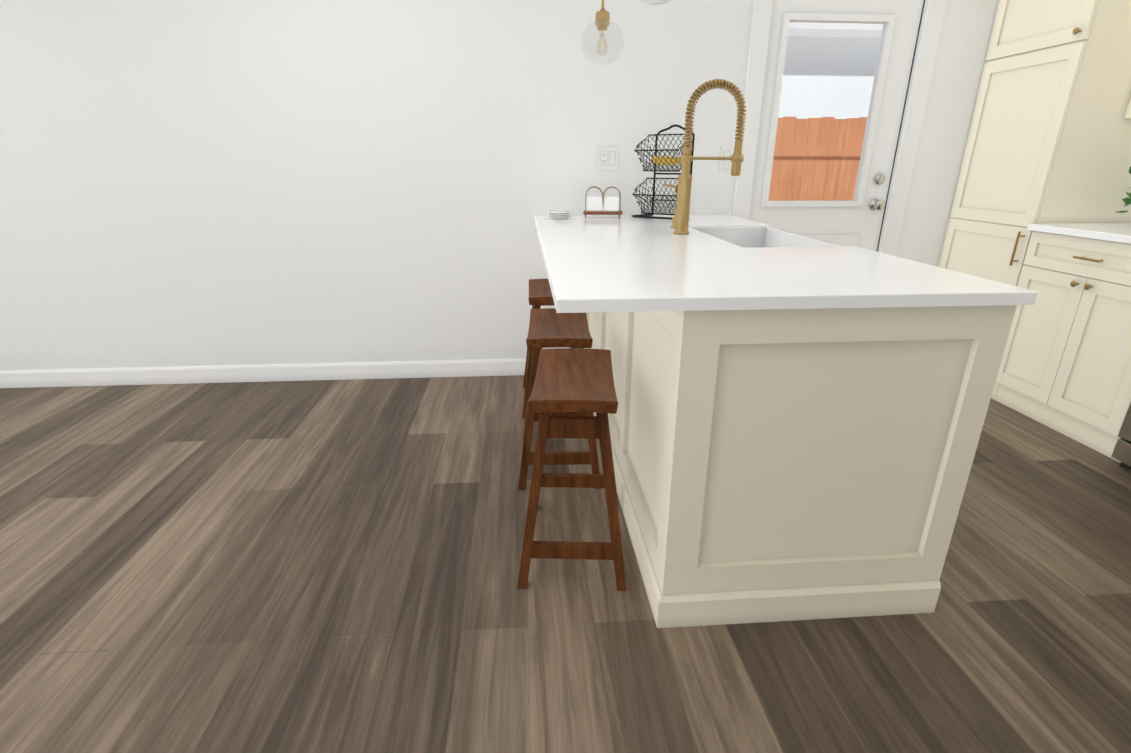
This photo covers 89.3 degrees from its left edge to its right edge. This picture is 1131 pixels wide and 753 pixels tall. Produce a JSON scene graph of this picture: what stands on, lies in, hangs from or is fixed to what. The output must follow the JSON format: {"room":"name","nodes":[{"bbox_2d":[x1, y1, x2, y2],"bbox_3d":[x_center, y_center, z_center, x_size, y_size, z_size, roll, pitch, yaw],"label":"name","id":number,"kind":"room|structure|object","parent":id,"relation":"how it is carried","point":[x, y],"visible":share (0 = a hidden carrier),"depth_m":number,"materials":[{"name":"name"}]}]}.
{"room":"kitchen","nodes":[
{"label":"kitchen","id":0,"kind":"room"},
{"bbox_2d":[0,0,998,369],"bbox_3d":[-0.933,-1.145,3.003,7.720,2.410,0.120,-1,21,-4],"label":"wall","id":1,"kind":"structure","parent":0,"point":[220,182],"depth_m":2.95,"materials":[{"name":"white paint"}]},
{"bbox_2d":[0,358,525,387],"bbox_3d":[-2.335,-0.005,3.246,4.900,0.100,0.014,-1,21,-4],"label":"baseboard","id":2,"kind":"structure","parent":1,"relation":"attached to","point":[225,373],"depth_m":3.26,"materials":[{"name":"white paint"}]},
{"bbox_2d":[597,147,618,169],"bbox_3d":[0.224,-1.151,3.023,0.116,0.115,0.010,-1,21,-4],"label":"electrical outlet plate","id":3,"kind":"object","parent":1,"relation":"attached to","point":[607,158],"depth_m":3.02,"materials":[{"name":"grey plastic"}]},
{"bbox_2d":[719,146,733,168],"bbox_3d":[0.862,-1.172,3.067,0.070,0.115,0.010,-1,21,-4],"label":"electrical outlet plate","id":4,"kind":"object","parent":1,"relation":"attached to","point":[726,151],"depth_m":3.06,"materials":[{"name":"grey plastic"}]},
{"bbox_2d":[749,0,923,250],"bbox_3d":[1.417,-0.985,3.181,0.782,1.966,0.116,-1,21,-4],"label":"entry door","id":5,"kind":"structure","parent":1,"relation":"in","point":[856,221],"depth_m":3.06,"materials":[{"name":"white paint"}]},
{"bbox_2d":[733,0,946,255],"bbox_3d":[1.416,-1.048,3.218,0.986,2.083,0.138,-1,21,-4],"label":"door frame","id":6,"kind":"structure","parent":1,"relation":"attached to","point":[926,45],"depth_m":3.02,"materials":[{"name":"white paint"}]},
{"bbox_2d":[0,375,1130,752],"bbox_3d":[-0.720,1.300,0.017,7.840,0.080,7.440,-1,21,-4],"label":"floor","id":7,"kind":"structure","parent":0,"point":[274,567],"depth_m":1.62,"materials":[{"name":"wood"}]},
{"bbox_2d":[522,279,554,418],"bbox_3d":[-0.066,-0.157,2.934,0.332,0.609,0.451,-1,21,-4],"label":"stool","id":8,"kind":"object","parent":7,"relation":"on","point":[540,293],"visible":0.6,"depth_m":2.79,"materials":[{"name":"brown wood"}]},
{"bbox_2d":[518,308,601,489],"bbox_3d":[-0.026,0.074,2.317,0.324,0.609,0.446,0,20,-1],"label":"stool","id":9,"kind":"object","parent":7,"relation":"on","point":[550,328],"visible":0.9,"depth_m":2.18,"materials":[{"name":"brown wood"}]},
{"bbox_2d":[517,348,626,590],"bbox_3d":[0.026,0.269,1.794,0.324,0.609,0.446,1,21,2],"label":"stool","id":10,"kind":"object","parent":7,"relation":"on","point":[574,380],"visible":1,"depth_m":1.64,"materials":[{"name":"brown wood"}]},
{"bbox_2d":[584,312,599,415],"bbox_3d":[0.525,-0.320,2.981,0.778,0.884,0.712,-1,21,-4],"label":"base cabinet","id":11,"kind":"object","parent":7,"relation":"on","point":[593,318],"depth_m":3.00,"materials":[{"name":"beige paint"}]},
{"bbox_2d":[534,215,1036,312],"bbox_3d":[0.444,-0.517,2.197,1.080,0.030,2.028,-1,21,-4],"label":"countertop","id":12,"kind":"structure","parent":11,"relation":"on","point":[610,263],"depth_m":1.47,"materials":[{"name":"white stone"}]},
{"bbox_2d":[548,210,570,218],"bbox_3d":[-0.031,-0.823,2.918,0.108,0.036,0.108,-4,21,-12],"label":"plates","id":13,"kind":"object","parent":12,"relation":"on","point":[563,214],"visible":1,"depth_m":2.88,"materials":[{"name":"white ceramic"}]},
{"bbox_2d":[583,186,621,217],"bbox_3d":[0.194,-0.904,2.970,0.200,0.152,0.075,1,21,3],"label":"napkin holder","id":14,"kind":"object","parent":12,"relation":"on","point":[602,205],"visible":1,"depth_m":2.95,"materials":[{"name":"gold metal"}]},
{"bbox_2d":[632,124,694,219],"bbox_3d":[0.486,-1.017,2.848,0.307,0.446,0.306,-1,21,-4],"label":"wire basket stand","id":15,"kind":"object","parent":12,"relation":"on","point":[658,160],"visible":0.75,"depth_m":2.86,"materials":[{"name":"black metal"}]},
{"bbox_2d":[670,209,675,227],"bbox_3d":[0.494,-0.686,2.487,0.057,0.083,0.099,-1,21,-4],"label":"soap dispenser","id":16,"kind":"object","parent":12,"relation":"on","point":[673,221],"visible":0.38,"depth_m":2.51,"materials":[{"name":"gold metal"}]},
{"bbox_2d":[664,79,746,233],"bbox_3d":[0.545,-0.848,2.238,0.295,0.561,0.094,-1,21,-4],"label":"spring faucet","id":17,"kind":"object","parent":12,"relation":"on","point":[682,187],"visible":1,"depth_m":2.21,"materials":[{"name":"gold metal"}]},
{"bbox_2d":[690,226,847,247],"bbox_3d":[0.778,-0.446,2.348,0.405,0.253,0.730,-1,21,-4],"label":"farmhouse sink","id":18,"kind":"object","parent":12,"relation":"in","point":[752,237],"visible":0.17,"depth_m":2.63,"materials":[{"name":"white ceramic"}]},
{"bbox_2d":[600,312,623,496],"bbox_3d":[0.573,-0.096,2.381,0.778,0.884,0.721,-1,21,-4],"label":"base cabinet","id":19,"kind":"object","parent":7,"relation":"on","point":[611,323],"depth_m":2.31,"materials":[{"name":"beige paint"}]},
{"bbox_2d":[618,305,1016,627],"bbox_3d":[0.621,0.131,1.774,0.778,0.884,0.714,-1,21,-4],"label":"base cabinet","id":20,"kind":"object","parent":7,"relation":"on","point":[773,465],"depth_m":1.45,"materials":[{"name":"beige paint"}]},
{"bbox_2d":[938,0,1130,399],"bbox_3d":[2.499,-1.076,2.931,0.642,2.338,0.571,-1,21,-4],"label":"pantry cabinet","id":21,"kind":"object","parent":7,"relation":"on","point":[1049,138],"visible":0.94,"depth_m":2.72,"materials":[{"name":"beige paint"}]},
{"bbox_2d":[995,231,1130,461],"bbox_3d":[2.563,-0.175,2.599,0.607,0.884,0.684,-1,21,-4],"label":"base cabinet","id":22,"kind":"object","parent":7,"relation":"on","point":[1065,367],"visible":0.98,"depth_m":2.54,"materials":[{"name":"beige paint"}]},
{"bbox_2d":[1027,223,1130,243],"bbox_3d":[2.549,-0.604,2.438,0.636,0.030,0.683,-1,21,-4],"label":"countertop","id":23,"kind":"structure","parent":22,"relation":"on","point":[1117,232],"depth_m":2.48,"materials":[{"name":"white stone"}]},
{"bbox_2d":[1117,166,1130,212],"bbox_3d":[2.631,-0.848,2.553,0.236,0.344,0.258,-1,21,-4],"label":"pothos plant","id":24,"kind":"object","parent":23,"relation":"on","point":[1127,200],"visible":1,"depth_m":2.62,"materials":[{"name":"green plant"}]},
{"bbox_2d":[1111,403,1130,468],"bbox_3d":[2.577,0.045,1.909,0.667,0.954,0.752,-1,21,-4],"label":"range","id":25,"kind":"object","parent":7,"relation":"on","point":[1121,453],"visible":1,"depth_m":2.33,"materials":[{"name":"grey metal"}]},
{"bbox_3d":[3.013,-0.511,1.319,0.120,2.410,4.060,-1,21,-4],"label":"wall","id":26,"kind":"structure","parent":0,"visible":0},
{"bbox_2d":[1124,97,1130,118],"bbox_3d":[2.709,-1.502,2.114,0.317,0.965,0.686,-1,21,-4],"label":"upper cabinet","id":27,"kind":"object","parent":26,"relation":"attached to","point":[1128,114],"visible":1,"depth_m":2.55,"materials":[{"name":"beige paint"}]},
{"bbox_3d":[-0.717,-1.041,-0.859,7.840,0.100,7.440,-1,21,-4],"label":"ceiling","id":28,"kind":"structure","parent":0,"visible":0},
{"bbox_2d":[580,0,623,64],"bbox_3d":[0.152,-1.700,2.255,0.184,0.842,0.184,-1,21,-4],"label":"pendant light","id":29,"kind":"object","parent":28,"relation":"hanging from","point":[603,22],"visible":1,"depth_m":2.34,"materials":[{"name":"clear glass"}]},
{"bbox_2d":[637,0,672,5],"bbox_3d":[0.234,-1.355,1.331,0.184,0.842,0.184,-1,21,-4],"label":"pendant light","id":30,"kind":"object","parent":28,"relation":"hanging from","point":[663,2],"visible":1,"depth_m":1.48,"materials":[{"name":"clear glass"}]},
{"label":"outside","id":31,"kind":"structure","parent":0,"visible":0},
{"bbox_3d":[1.349,-2.116,9.248,18.000,0.100,11.878,-1,21,-4],"label":"ground","id":32,"kind":"structure","parent":31,"visible":0},
{"bbox_2d":[768,117,866,200],"bbox_3d":[1.113,-1.935,6.223,9.094,1.640,0.060,-1,21,-4],"label":"fence","id":33,"kind":"object","parent":32,"relation":"on","point":[808,176],"depth_m":6.20,"materials":[{"name":"brown wood"}]},
{"bbox_2d":[778,22,882,118],"bbox_3d":[1.262,-4.048,9.792,14.000,3.100,3.500,-1,21,-4],"label":"sky","id":34,"kind":"structure","parent":32,"relation":"on","point":[851,47],"depth_m":8.48,"materials":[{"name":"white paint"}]}
]}

